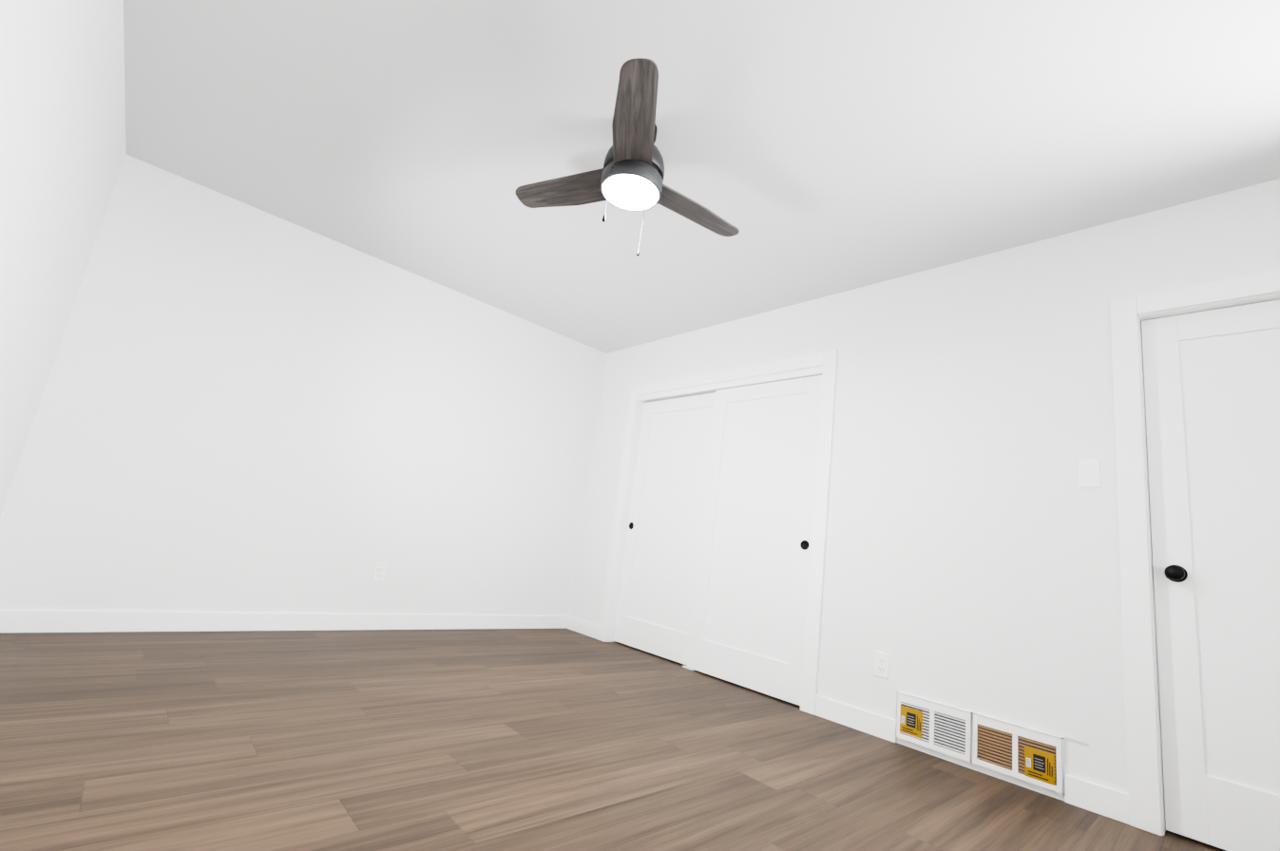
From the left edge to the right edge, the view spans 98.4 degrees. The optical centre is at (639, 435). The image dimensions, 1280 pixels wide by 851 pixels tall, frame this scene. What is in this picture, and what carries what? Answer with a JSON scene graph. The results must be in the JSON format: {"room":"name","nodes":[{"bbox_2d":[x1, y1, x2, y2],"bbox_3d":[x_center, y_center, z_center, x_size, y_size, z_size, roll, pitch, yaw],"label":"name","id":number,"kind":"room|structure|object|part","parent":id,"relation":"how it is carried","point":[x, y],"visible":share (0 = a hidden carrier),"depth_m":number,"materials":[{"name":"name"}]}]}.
{"room":"empty bedroom","nodes":[
{"label":"empty bedroom","id":0,"kind":"room"},
{"bbox_2d":[0,0,126,517],"bbox_3d":[-1.295,-0.452,0.889,0.120,2.440,4.820,17,-14,-41],"label":"wall","id":1,"kind":"structure","parent":0,"point":[63,151],"depth_m":1.86,"materials":[{"name":"paint"}]},
{"bbox_2d":[0,153,606,615],"bbox_3d":[-1.713,0.065,3.827,3.570,2.440,0.120,17,-14,-41],"label":"wall","id":2,"kind":"structure","parent":0,"point":[245,409],"depth_m":3.34,"materials":[{"name":"paint"}]},
{"bbox_2d":[0,610,568,632],"bbox_3d":[-1.816,1.201,3.557,3.330,0.100,0.013,17,-14,-41],"label":"baseboard","id":3,"kind":"structure","parent":2,"relation":"attached to","point":[56,621],"depth_m":3.15,"materials":[{"name":"white paint"}]},
{"bbox_2d":[371,563,385,582],"bbox_3d":[-1.731,0.909,3.660,0.072,0.118,0.010,17,-14,-41],"label":"electrical outlet","id":4,"kind":"object","parent":2,"relation":"attached to","point":[378,573],"visible":1,"depth_m":3.66,"materials":[{"name":"white plastic"}]},
{"bbox_2d":[0,629,1226,850],"bbox_3d":[0.075,1.266,2.103,4.450,0.100,4.940,17,-14,-41],"label":"floor","id":5,"kind":"structure","parent":0,"point":[509,739],"depth_m":1.90,"materials":[{"name":"brown wood"}]},
{"bbox_2d":[123,0,1279,353],"bbox_3d":[0.396,-1.207,2.584,4.450,0.100,4.940,17,-14,-41],"label":"ceiling","id":6,"kind":"structure","parent":0,"point":[813,148],"depth_m":2.23,"materials":[{"name":"paint"}]},
{"bbox_2d":[515,57,739,256],"bbox_3d":[0.004,-0.999,2.312,0.950,0.507,0.981,17,-14,-41],"label":"fan","id":7,"kind":"object","parent":6,"relation":"hanging from","point":[629,176],"visible":1,"depth_m":2.16,"materials":[{"name":"grey wood"}]},
{"bbox_3d":[-0.321,-1.045,2.376,0.480,0.036,0.149,2,-12,26],"label":"blade","id":8,"kind":"part","parent":7,"relation":"part of","materials":[{"name":"brown wood"}]},
{"bbox_3d":[-0.020,-1.112,2.246,0.248,0.318,0.248,17,-14,-41],"label":"motor","id":9,"kind":"part","parent":7,"relation":"part of","materials":[{"name":"grey metal"}]},
{"bbox_3d":[-0.021,-1.097,1.912,0.149,0.036,0.480,7,-11,0],"label":"blade","id":10,"kind":"part","parent":7,"relation":"part of","materials":[{"name":"brown wood"}]},
{"bbox_3d":[0.241,-0.968,2.398,0.480,0.036,0.149,14,-13,-31],"label":"blade","id":11,"kind":"part","parent":7,"relation":"part of","materials":[{"name":"brown wood"}]},
{"bbox_2d":[568,178,1279,825],"bbox_3d":[1.168,0.314,3.180,0.120,2.440,4.700,17,-14,-41],"label":"wall","id":12,"kind":"structure","parent":0,"point":[971,561],"depth_m":2.62,"materials":[{"name":"paint"}]},
{"bbox_2d":[612,392,715,666],"bbox_3d":[0.213,0.638,4.167,0.038,1.920,0.864,17,-14,-41],"label":"closet door","id":13,"kind":"structure","parent":12,"relation":"in","point":[657,590],"depth_m":4.17,"materials":[{"name":"white paint"}]},
{"bbox_2d":[605,365,822,642],"bbox_3d":[0.476,0.594,3.856,0.121,1.975,1.690,17,-14,-41],"label":"door frame","id":14,"kind":"structure","parent":12,"relation":"attached to","point":[623,530],"depth_m":4.43,"materials":[{"name":"white paint"}]},
{"bbox_2d":[597,349,838,715],"bbox_3d":[0.431,0.537,3.819,0.018,2.060,1.860,17,-14,-41],"label":"trim","id":15,"kind":"structure","parent":12,"relation":"attached to","point":[827,361],"depth_m":3.31,"materials":[{"name":"white paint"}]},
{"bbox_2d":[638,366,822,401],"bbox_3d":[0.594,-0.346,4.035,0.101,0.039,1.682,17,-14,-41],"label":"trim","id":16,"kind":"structure","parent":12,"relation":"attached to","point":[697,391],"depth_m":3.93,"materials":[{"name":"white paint"}]},
{"bbox_2d":[687,375,821,706],"bbox_3d":[0.736,0.585,3.542,0.038,1.920,0.866,17,-14,-41],"label":"closet door","id":17,"kind":"structure","parent":12,"relation":"in","point":[748,624],"depth_m":3.50,"materials":[{"name":"white paint"}]},
{"bbox_2d":[566,616,1129,824],"bbox_3d":[0.972,1.438,2.916,0.013,0.100,4.700,17,-14,-41],"label":"baseboard","id":18,"kind":"structure","parent":12,"relation":"attached to","point":[1099,800],"depth_m":2.66,"materials":[{"name":"white paint"}]},
{"bbox_2d":[874,650,889,679],"bbox_3d":[1.206,1.145,2.758,0.010,0.118,0.072,17,-14,-41],"label":"electrical outlet","id":19,"kind":"object","parent":12,"relation":"attached to","point":[881,663],"visible":1,"depth_m":2.75,"materials":[{"name":"white plastic"}]},
{"bbox_2d":[895,691,972,764],"bbox_3d":[1.341,1.331,2.533,0.022,0.205,0.321,17,-14,-41],"label":"air vent","id":20,"kind":"object","parent":12,"relation":"in","point":[943,729],"visible":1,"depth_m":2.52,"materials":[{"name":"white metal"}]},
{"bbox_2d":[896,689,1088,746],"bbox_3d":[1.495,1.221,2.415,0.002,0.015,0.738,17,-14,-41],"label":"tape","id":21,"kind":"object","parent":12,"relation":"attached to","point":[1067,738],"visible":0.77,"depth_m":2.33,"materials":[{"name":"white"}]},
{"bbox_2d":[971,712,1064,795],"bbox_3d":[1.561,1.313,2.294,0.022,0.205,0.321,17,-14,-41],"label":"air vent","id":22,"kind":"object","parent":12,"relation":"in","point":[1031,756],"visible":1,"depth_m":2.28,"materials":[{"name":"white metal"}]},
{"bbox_2d":[1077,459,1100,487],"bbox_3d":[1.891,0.159,2.326,0.012,0.118,0.072,17,-14,-41],"label":"light switch","id":23,"kind":"object","parent":12,"relation":"attached to","point":[1089,473],"visible":1,"depth_m":2.32,"materials":[{"name":"white plastic"}]},
{"bbox_2d":[1109,269,1279,836],"bbox_3d":[2.291,0.403,1.886,0.138,2.060,0.980,17,-14,-41],"label":"door frame","id":24,"kind":"structure","parent":12,"relation":"attached to","point":[1143,767],"depth_m":2.15,"materials":[{"name":"white paint"}]},
{"bbox_2d":[1141,299,1279,850],"bbox_3d":[2.270,0.438,1.864,0.101,1.957,0.798,17,-14,-41],"label":"door leaf","id":25,"kind":"structure","parent":12,"relation":"in","point":[1212,385],"depth_m":2.04,"materials":[{"name":"white paint"}]}
]}

